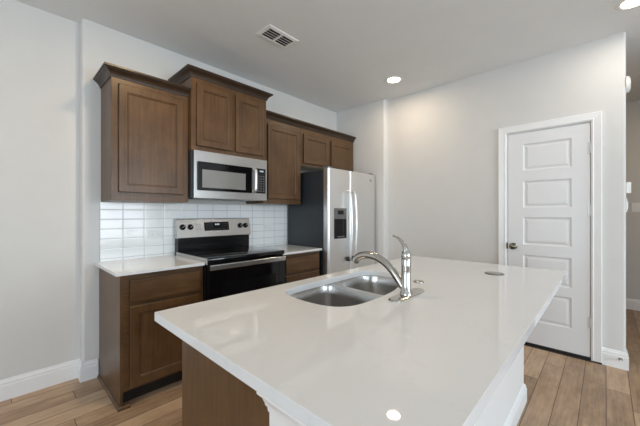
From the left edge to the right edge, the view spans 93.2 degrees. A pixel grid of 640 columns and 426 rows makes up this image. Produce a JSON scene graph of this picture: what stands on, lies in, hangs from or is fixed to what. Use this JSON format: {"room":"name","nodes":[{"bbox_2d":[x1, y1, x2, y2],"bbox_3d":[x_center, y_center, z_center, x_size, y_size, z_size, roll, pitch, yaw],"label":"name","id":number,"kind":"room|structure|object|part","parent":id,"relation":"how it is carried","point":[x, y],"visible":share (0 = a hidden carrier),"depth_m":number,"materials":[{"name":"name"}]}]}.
{"room":"kitchen","nodes":[
{"label":"kitchen","id":0,"kind":"room"},
{"bbox_2d":[0,0,79,379],"bbox_3d":[-3.467,-0.105,0.749,0.128,2.740,4.530,0,0,43],"label":"wall","id":1,"kind":"structure","parent":0,"point":[40,49],"depth_m":2.19,"materials":[{"name":"beige paint"}]},
{"bbox_2d":[0,358,97,401],"bbox_3d":[-3.304,1.195,0.743,0.118,0.140,4.505,0,0,43],"label":"baseboard","id":2,"kind":"structure","parent":1,"relation":"attached to","point":[12,387],"depth_m":2.20,"materials":[{"name":"white paint"}]},
{"bbox_2d":[80,19,336,373],"bbox_3d":[-0.856,-0.105,3.442,0.230,2.740,2.970,0,0,43],"label":"wall","id":3,"kind":"structure","parent":0,"point":[99,43],"depth_m":2.35,"materials":[{"name":"beige paint"}]},
{"bbox_2d":[93,61,190,202],"bbox_3d":[-1.409,-0.568,2.418,0.369,0.951,0.594,0,0,43],"label":"upper cabinet","id":4,"kind":"object","parent":3,"relation":"attached to","point":[144,117],"visible":1,"depth_m":2.30,"materials":[{"name":"brown wood"}]},
{"bbox_3d":[-1.409,-1.009,2.418,0.369,0.068,0.594,0,0,43],"label":"crown molding","id":5,"kind":"part","parent":4,"relation":"part of","materials":[{"name":"brown wood"}]},
{"bbox_3d":[-1.288,-0.545,2.336,0.019,0.780,0.455,0,0,43],"label":"door","id":6,"kind":"part","parent":4,"relation":"part of","materials":[{"name":"brown wood"}]},
{"bbox_3d":[-1.290,-0.545,2.338,0.006,0.652,0.327,0,0,43],"label":"door panel","id":7,"kind":"part","parent":4,"relation":"part of","materials":[{"name":"brown wood"}]},
{"bbox_2d":[100,202,286,261],"bbox_3d":[-1.062,0.143,3.049,0.008,0.467,1.903,0,0,43],"label":"backsplash","id":8,"kind":"structure","parent":3,"relation":"attached to","point":[124,226],"depth_m":2.66,"materials":[{"name":"white tile"}]},
{"bbox_2d":[148,230,161,238],"bbox_3d":[-1.436,0.183,2.641,0.007,0.070,0.115,0,0,43],"label":"wall outlet","id":9,"kind":"object","parent":8,"relation":"attached to","point":[154,234],"visible":1,"depth_m":2.64,"materials":[{"name":"white plastic"}]},
{"bbox_2d":[168,64,272,160],"bbox_3d":[-0.922,-0.869,2.895,0.422,0.676,0.861,0,0,43],"label":"upper cabinet","id":10,"kind":"object","parent":3,"relation":"attached to","point":[227,116],"visible":0.94,"depth_m":2.70,"materials":[{"name":"brown wood"}]},
{"bbox_3d":[-0.919,-0.834,2.650,0.019,0.527,0.328,0,0,43],"label":"door","id":11,"kind":"part","parent":10,"relation":"part of","materials":[{"name":"brown wood"}]},
{"bbox_3d":[-0.921,-0.834,2.652,0.006,0.399,0.200,0,0,43],"label":"door panel","id":12,"kind":"part","parent":10,"relation":"part of","materials":[{"name":"brown wood"}]},
{"bbox_3d":[-0.922,-1.173,2.895,0.422,0.068,0.861,0,0,43],"label":"crown molding","id":13,"kind":"part","parent":10,"relation":"part of","materials":[{"name":"brown wood"}]},
{"bbox_2d":[188,150,266,200],"bbox_3d":[-0.908,-0.328,2.882,0.438,0.402,0.758,0,0,43],"label":"microwave","id":14,"kind":"object","parent":10,"relation":"attached to","point":[211,175],"visible":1,"depth_m":2.70,"materials":[{"name":"silver metal"}]},
{"bbox_3d":[-0.834,-0.316,2.707,0.010,0.242,0.532,0,0,43],"label":"door","id":15,"kind":"part","parent":14,"relation":"part of","materials":[{"name":"black glass"}]},
{"bbox_3d":[-0.621,-0.318,2.907,0.053,0.251,0.028,0,0,43],"label":"door handle","id":16,"kind":"part","parent":14,"relation":"part of","materials":[{"name":"silver metal"}]},
{"bbox_3d":[-0.580,-0.319,2.979,0.005,0.243,0.108,0,0,43],"label":"control panel","id":17,"kind":"part","parent":14,"relation":"part of","materials":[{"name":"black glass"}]},
{"bbox_3d":[-0.812,-0.839,2.791,0.019,0.616,0.761,0,0,43],"label":"frame","id":18,"kind":"part","parent":10,"relation":"part of","materials":[{"name":"brown wood"}]},
{"bbox_3d":[-0.675,-0.834,2.908,0.019,0.527,0.309,0,0,43],"label":"door","id":19,"kind":"part","parent":10,"relation":"part of","materials":[{"name":"brown wood"}]},
{"bbox_3d":[-0.677,-0.834,2.910,0.006,0.399,0.181,0,0,43],"label":"door panel","id":20,"kind":"part","parent":10,"relation":"part of","materials":[{"name":"brown wood"}]},
{"bbox_2d":[246,110,303,204],"bbox_3d":[-0.499,-0.578,3.382,0.369,0.946,0.522,0,0,43],"label":"upper cabinet","id":21,"kind":"object","parent":3,"relation":"attached to","point":[283,133],"visible":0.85,"depth_m":3.27,"materials":[{"name":"brown wood"}]},
{"bbox_3d":[-0.408,-0.548,3.296,0.019,0.886,0.522,0,0,43],"label":"frame","id":22,"kind":"part","parent":21,"relation":"part of","materials":[{"name":"brown wood"}]},
{"bbox_3d":[-0.387,-0.542,3.291,0.019,0.775,0.445,0,0,43],"label":"door","id":23,"kind":"part","parent":21,"relation":"part of","materials":[{"name":"brown wood"}]},
{"bbox_3d":[-0.389,-0.542,3.293,0.006,0.647,0.317,0,0,43],"label":"door panel","id":24,"kind":"part","parent":21,"relation":"part of","materials":[{"name":"brown wood"}]},
{"bbox_3d":[-0.384,-1.017,3.274,0.052,0.068,0.522,0,0,43],"label":"crown molding","id":25,"kind":"part","parent":21,"relation":"part of","materials":[{"name":"brown wood"}]},
{"bbox_2d":[301,121,355,171],"bbox_3d":[0.022,-0.803,3.934,0.369,0.496,0.992,0,0,43],"label":"upper cabinet","id":26,"kind":"object","parent":3,"relation":"attached to","point":[320,146],"visible":0.8,"depth_m":3.76,"materials":[{"name":"brown wood"}]},
{"bbox_3d":[-0.004,-0.556,3.958,0.295,0.002,0.952,0,0,43],"label":"panel","id":27,"kind":"part","parent":26,"relation":"part of","materials":[{"name":"brown wood"}]},
{"bbox_3d":[-0.044,-0.755,3.654,0.019,0.340,0.430,0,0,43],"label":"door","id":28,"kind":"part","parent":26,"relation":"part of","materials":[{"name":"brown wood"}]},
{"bbox_3d":[-0.046,-0.755,3.656,0.006,0.212,0.302,0,0,43],"label":"door panel","id":29,"kind":"part","parent":26,"relation":"part of","materials":[{"name":"brown wood"}]},
{"bbox_3d":[0.137,-1.017,3.825,0.052,0.068,0.992,0,0,43],"label":"crown molding","id":30,"kind":"part","parent":26,"relation":"part of","materials":[{"name":"brown wood"}]},
{"bbox_3d":[0.290,-0.755,4.007,0.019,0.340,0.430,0,0,43],"label":"door","id":31,"kind":"part","parent":26,"relation":"part of","materials":[{"name":"brown wood"}]},
{"bbox_3d":[0.287,-0.755,4.010,0.006,0.212,0.302,0,0,43],"label":"door panel","id":32,"kind":"part","parent":26,"relation":"part of","materials":[{"name":"brown wood"}]},
{"bbox_2d":[0,309,639,425],"bbox_3d":[1.163,1.295,0.140,7.700,0.060,10.000,0,0,43],"label":"floor","id":33,"kind":"structure","parent":0,"point":[562,390],"depth_m":2.04,"materials":[{"name":"brown wood"}]},
{"bbox_2d":[97,266,202,411],"bbox_3d":[-1.308,0.833,2.337,0.606,0.865,0.568,0,0,43],"label":"base cabinet","id":34,"kind":"object","parent":33,"relation":"on","point":[138,356],"visible":0.78,"depth_m":2.08,"materials":[{"name":"brown wood"}]},
{"bbox_3d":[-1.494,0.833,2.154,0.586,0.865,0.018,0,0,43],"label":"panel","id":35,"kind":"part","parent":34,"relation":"part of","materials":[{"name":"brown wood"}]},
{"bbox_3d":[-1.481,1.256,2.157,0.600,0.019,0.070,0,0,43],"label":"shoe molding","id":36,"kind":"part","parent":34,"relation":"part of","materials":[{"name":"brown wood"}]},
{"bbox_2d":[94,255,204,276],"bbox_3d":[-1.313,0.388,2.331,0.629,0.022,0.582,0,0,43],"label":"countertop","id":37,"kind":"structure","parent":34,"relation":"on","point":[117,268],"depth_m":2.24,"materials":[{"name":"white stone"}]},
{"bbox_3d":[-1.098,0.780,2.160,0.019,0.760,0.535,0,0,43],"label":"frame","id":38,"kind":"part","parent":34,"relation":"part of","materials":[{"name":"brown wood"}]},
{"bbox_3d":[-1.081,0.511,2.150,0.019,0.148,0.473,0,0,43],"label":"drawer","id":39,"kind":"part","parent":34,"relation":"part of","materials":[{"name":"brown wood"}]},
{"bbox_3d":[-1.081,0.876,2.150,0.019,0.533,0.473,0,0,43],"label":"door","id":40,"kind":"part","parent":34,"relation":"part of","materials":[{"name":"brown wood"}]},
{"bbox_3d":[-1.083,0.876,2.152,0.006,0.405,0.345,0,0,43],"label":"door panel","id":41,"kind":"part","parent":34,"relation":"part of","materials":[{"name":"brown wood"}]},
{"bbox_2d":[182,340,268,425],"bbox_3d":[0.313,0.838,1.714,0.585,0.855,1.927,0,0,43],"label":"base cabinet","id":42,"kind":"object","parent":33,"relation":"on","point":[211,395],"visible":0.02,"depth_m":1.02,"materials":[{"name":"brown wood"}]},
{"bbox_2d":[154,256,566,425],"bbox_3d":[0.485,0.393,1.563,1.071,0.032,2.127,0,0,43],"label":"countertop","id":43,"kind":"structure","parent":42,"relation":"on","point":[437,356],"depth_m":0.90,"materials":[{"name":"white stone"}]},
{"bbox_2d":[289,275,397,306],"bbox_3d":[0.204,0.512,1.605,0.473,0.203,0.850,0,0,43],"label":"sink","id":44,"kind":"object","parent":43,"relation":"in","point":[361,289],"visible":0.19,"depth_m":1.71,"materials":[{"name":"metal"}]},
{"bbox_3d":[0.064,0.512,1.457,0.435,0.203,0.406,0,0,43],"label":"bowl","id":45,"kind":"part","parent":44,"relation":"part of","materials":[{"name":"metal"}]},
{"bbox_3d":[0.334,0.502,1.772,0.398,0.183,0.391,0,0,43],"label":"bowl","id":46,"kind":"part","parent":44,"relation":"part of","materials":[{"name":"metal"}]},
{"bbox_2d":[352,235,424,301],"bbox_3d":[0.302,0.238,1.488,0.336,0.277,0.278,0,0,43],"label":"faucet","id":47,"kind":"object","parent":43,"relation":"on","point":[403,282],"visible":1,"depth_m":1.39,"materials":[{"name":"silver metal"}]},
{"bbox_3d":[0.306,0.277,1.468,0.256,0.173,0.038,0,0,43],"label":"spout","id":48,"kind":"part","parent":47,"relation":"part of","materials":[{"name":"silver metal"}]},
{"bbox_3d":[0.374,0.141,1.405,0.082,0.082,0.037,0,0,43],"label":"lever","id":49,"kind":"part","parent":47,"relation":"part of","materials":[{"name":"silver metal"}]},
{"bbox_3d":[0.402,0.372,1.393,0.060,0.009,0.278,0,0,43],"label":"deck plate","id":50,"kind":"part","parent":47,"relation":"part of","materials":[{"name":"silver metal"}]},
{"bbox_2d":[485,272,503,274],"bbox_3d":[1.091,0.374,1.894,0.108,0.005,0.108,0,0,43],"label":"outlet","id":51,"kind":"object","parent":43,"relation":"attached to","point":[489,273],"visible":1,"depth_m":1.88,"materials":[{"name":"grey plastic"}]},
{"bbox_2d":[174,218,285,300],"bbox_3d":[-0.816,0.657,2.792,0.700,1.216,0.766,0,0,43],"label":"range","id":52,"kind":"object","parent":33,"relation":"on","point":[232,266],"visible":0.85,"depth_m":2.71,"materials":[{"name":"black metal"}]},
{"bbox_3d":[-1.073,0.369,2.513,0.590,0.048,0.006,0,0,43],"label":"trim","id":53,"kind":"part","parent":52,"relation":"part of","materials":[{"name":"silver metal"}]},
{"bbox_2d":[179,246,283,262],"bbox_3d":[-0.799,0.365,2.780,0.562,0.036,0.760,0,0,43],"label":"cooktop","id":54,"kind":"object","parent":52,"relation":"in","point":[214,254],"depth_m":2.69,"materials":[{"name":"black glass"}]},
{"bbox_3d":[-0.601,0.714,2.589,0.037,0.633,0.758,0,0,43],"label":"oven door","id":55,"kind":"part","parent":52,"relation":"part of","materials":[{"name":"black glass"}]},
{"bbox_3d":[-0.585,0.414,2.554,0.037,0.042,0.734,0,0,43],"label":"door handle","id":56,"kind":"part","parent":52,"relation":"part of","materials":[{"name":"silver metal"}]},
{"bbox_2d":[283,251,318,282],"bbox_3d":[-0.397,0.833,3.302,0.606,0.865,0.543,0,0,43],"label":"base cabinet","id":57,"kind":"object","parent":33,"relation":"on","point":[299,266],"visible":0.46,"depth_m":3.09,"materials":[{"name":"brown wood"}]},
{"bbox_2d":[261,244,321,254],"bbox_3d":[-0.394,0.388,3.304,0.629,0.022,0.552,0,0,43],"label":"countertop","id":58,"kind":"structure","parent":57,"relation":"on","point":[288,249],"depth_m":3.26,"materials":[{"name":"white stone"}]},
{"bbox_3d":[-0.175,0.511,3.110,0.019,0.148,0.463,0,0,43],"label":"drawer","id":59,"kind":"part","parent":57,"relation":"part of","materials":[{"name":"brown wood"}]},
{"bbox_3d":[-0.175,0.876,3.110,0.019,0.533,0.463,0,0,43],"label":"door","id":60,"kind":"part","parent":57,"relation":"part of","materials":[{"name":"brown wood"}]},
{"bbox_2d":[288,166,374,275],"bbox_3d":[0.187,0.374,3.798,0.748,1.782,0.909,0,0,43],"label":"refrigerator","id":61,"kind":"object","parent":33,"relation":"on","point":[335,214],"visible":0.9,"depth_m":3.46,"materials":[{"name":"silver metal"}]},
{"bbox_3d":[0.193,0.334,3.423,0.074,1.662,0.371,0,0,43],"label":"freezer door","id":62,"kind":"part","parent":61,"relation":"part of","materials":[{"name":"silver metal"}]},
{"bbox_3d":[0.347,0.135,3.479,0.079,0.817,0.027,0,0,43],"label":"handle","id":63,"kind":"part","parent":61,"relation":"part of","materials":[{"name":"silver metal"}]},
{"bbox_3d":[0.408,0.135,3.544,0.079,0.817,0.027,0,0,43],"label":"handle","id":64,"kind":"part","parent":61,"relation":"part of","materials":[{"name":"silver metal"}]},
{"bbox_3d":[0.508,0.334,3.757,0.074,1.662,0.528,0,0,43],"label":"door","id":65,"kind":"part","parent":61,"relation":"part of","materials":[{"name":"silver metal"}]},
{"bbox_2d":[16,0,639,112],"bbox_3d":[1.163,-1.515,0.140,7.700,0.080,10.000,0,0,43],"label":"ceiling","id":66,"kind":"structure","parent":0,"point":[343,56],"depth_m":2.47,"materials":[{"name":"paint"}]},
{"bbox_2d":[256,24,298,48],"bbox_3d":[-0.353,-1.470,2.532,0.186,0.010,0.314,0,0,43],"label":"ceiling vent","id":67,"kind":"object","parent":66,"relation":"in","point":[270,33],"visible":1,"depth_m":2.52,"materials":[{"name":"white plastic"}]},
{"bbox_2d":[385,76,401,83],"bbox_3d":[0.813,-1.472,3.338,0.188,0.005,0.188,0,0,43],"label":"recessed light","id":68,"kind":"object","parent":66,"relation":"in","point":[393,79],"visible":1,"depth_m":3.33,"materials":[{"name":"white plastic"}]},
{"bbox_2d":[616,0,639,10],"bbox_3d":[2.186,-1.472,2.105,0.188,0.005,0.188,0,0,43],"label":"recessed light","id":69,"kind":"object","parent":66,"relation":"in","point":[624,4],"visible":1,"depth_m":2.13,"materials":[{"name":"white plastic"}]},
{"bbox_2d":[337,99,387,263],"bbox_3d":[0.523,-0.105,4.322,1.028,2.740,0.205,0,0,43],"label":"wall","id":70,"kind":"structure","parent":0,"point":[368,123],"depth_m":3.99,"materials":[{"name":"beige paint"}]},
{"bbox_2d":[257,345,526,425],"bbox_3d":[0.634,0.838,1.412,0.295,0.855,2.012,0,0,43],"label":"wall","id":71,"kind":"structure","parent":0,"point":[505,407],"depth_m":1.64,"materials":[{"name":"white paint"}]},
{"bbox_3d":[0.634,0.469,1.412,0.295,0.117,2.012,0,0,43],"label":"crown molding","id":72,"kind":"part","parent":71,"relation":"part of","materials":[{"name":"white paint"}]},
{"bbox_3d":[0.625,1.205,1.421,0.270,0.120,1.962,0,0,43],"label":"baseboard","id":73,"kind":"part","parent":71,"relation":"part of","materials":[{"name":"white paint"}]},
{"bbox_2d":[388,32,625,361],"bbox_3d":[1.724,-0.105,3.248,2.192,2.740,0.120,0,0,43],"label":"wall","id":74,"kind":"structure","parent":0,"point":[443,139],"depth_m":3.17,"materials":[{"name":"beige paint"}]},
{"bbox_2d":[507,122,590,359],"bbox_3d":[2.086,0.239,2.798,0.632,2.044,0.103,0,0,43],"label":"door","id":75,"kind":"structure","parent":74,"relation":"in","point":[549,206],"depth_m":2.75,"materials":[{"name":"white paint"}]},
{"bbox_3d":[1.887,0.320,2.961,0.064,0.064,0.068,0,0,43],"label":"knob","id":76,"kind":"part","parent":75,"relation":"part of","materials":[{"name":"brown metal"}]},
{"bbox_2d":[498,111,601,362],"bbox_3d":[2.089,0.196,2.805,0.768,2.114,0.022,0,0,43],"label":"trim","id":77,"kind":"structure","parent":74,"relation":"attached to","point":[595,118],"depth_m":2.58,"materials":[{"name":"white paint"}]},
{"bbox_2d":[524,344,601,364],"bbox_3d":[2.129,1.263,2.848,0.765,0.004,0.143,0,0,43],"label":"trim","id":78,"kind":"structure","parent":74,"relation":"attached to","point":[524,344],"depth_m":2.71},
{"bbox_2d":[602,347,628,370],"bbox_3d":[2.469,1.195,2.533,0.158,0.140,0.136,0,0,43],"label":"baseboard","id":79,"kind":"structure","parent":74,"relation":"attached to","point":[610,357],"depth_m":2.49,"materials":[{"name":"white paint"}]},
{"bbox_2d":[626,76,630,92],"bbox_3d":[2.531,-1.060,2.486,0.028,0.136,0.136,0,0,43],"label":"smoke detector","id":80,"kind":"object","parent":74,"relation":"attached to","point":[628,79],"visible":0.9,"depth_m":2.45,"materials":[{"name":"white plastic"}]},
{"bbox_2d":[626,182,630,193],"bbox_3d":[2.532,-0.210,2.485,0.031,0.090,0.090,0,0,43],"label":"thermostat","id":81,"kind":"object","parent":74,"relation":"attached to","point":[628,184],"visible":0.88,"depth_m":2.45,"materials":[{"name":"white plastic"}]},
{"bbox_2d":[590,125,590,316],"bbox_3d":[2.128,-0.105,4.403,2.990,2.740,2.115,0,0,43],"label":"wall","id":82,"kind":"structure","parent":0,"point":[590,125],"depth_m":3.36,"materials":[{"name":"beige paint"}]},
{"bbox_2d":[626,100,639,299],"bbox_3d":[4.533,-0.105,3.710,7.700,2.740,0.180,0,0,43],"label":"wall","id":83,"kind":"structure","parent":0,"point":[632,108],"depth_m":3.98,"materials":[{"name":"beige paint"}]},
{"bbox_2d":[626,298,639,310],"bbox_3d":[5.532,1.195,2.634,4.370,0.140,0.016,0,0,43],"label":"baseboard","id":84,"kind":"structure","parent":83,"relation":"attached to","point":[632,304],"depth_m":3.97,"materials":[{"name":"white paint"}]},
{"bbox_2d":[632,203,639,211],"bbox_3d":[4.151,-0.080,3.939,0.130,0.120,0.012,0,0,43],"label":"light switch","id":85,"kind":"object","parent":83,"relation":"attached to","point":[635,206],"visible":1,"depth_m":3.95,"materials":[{"name":"white plastic"}]}
]}

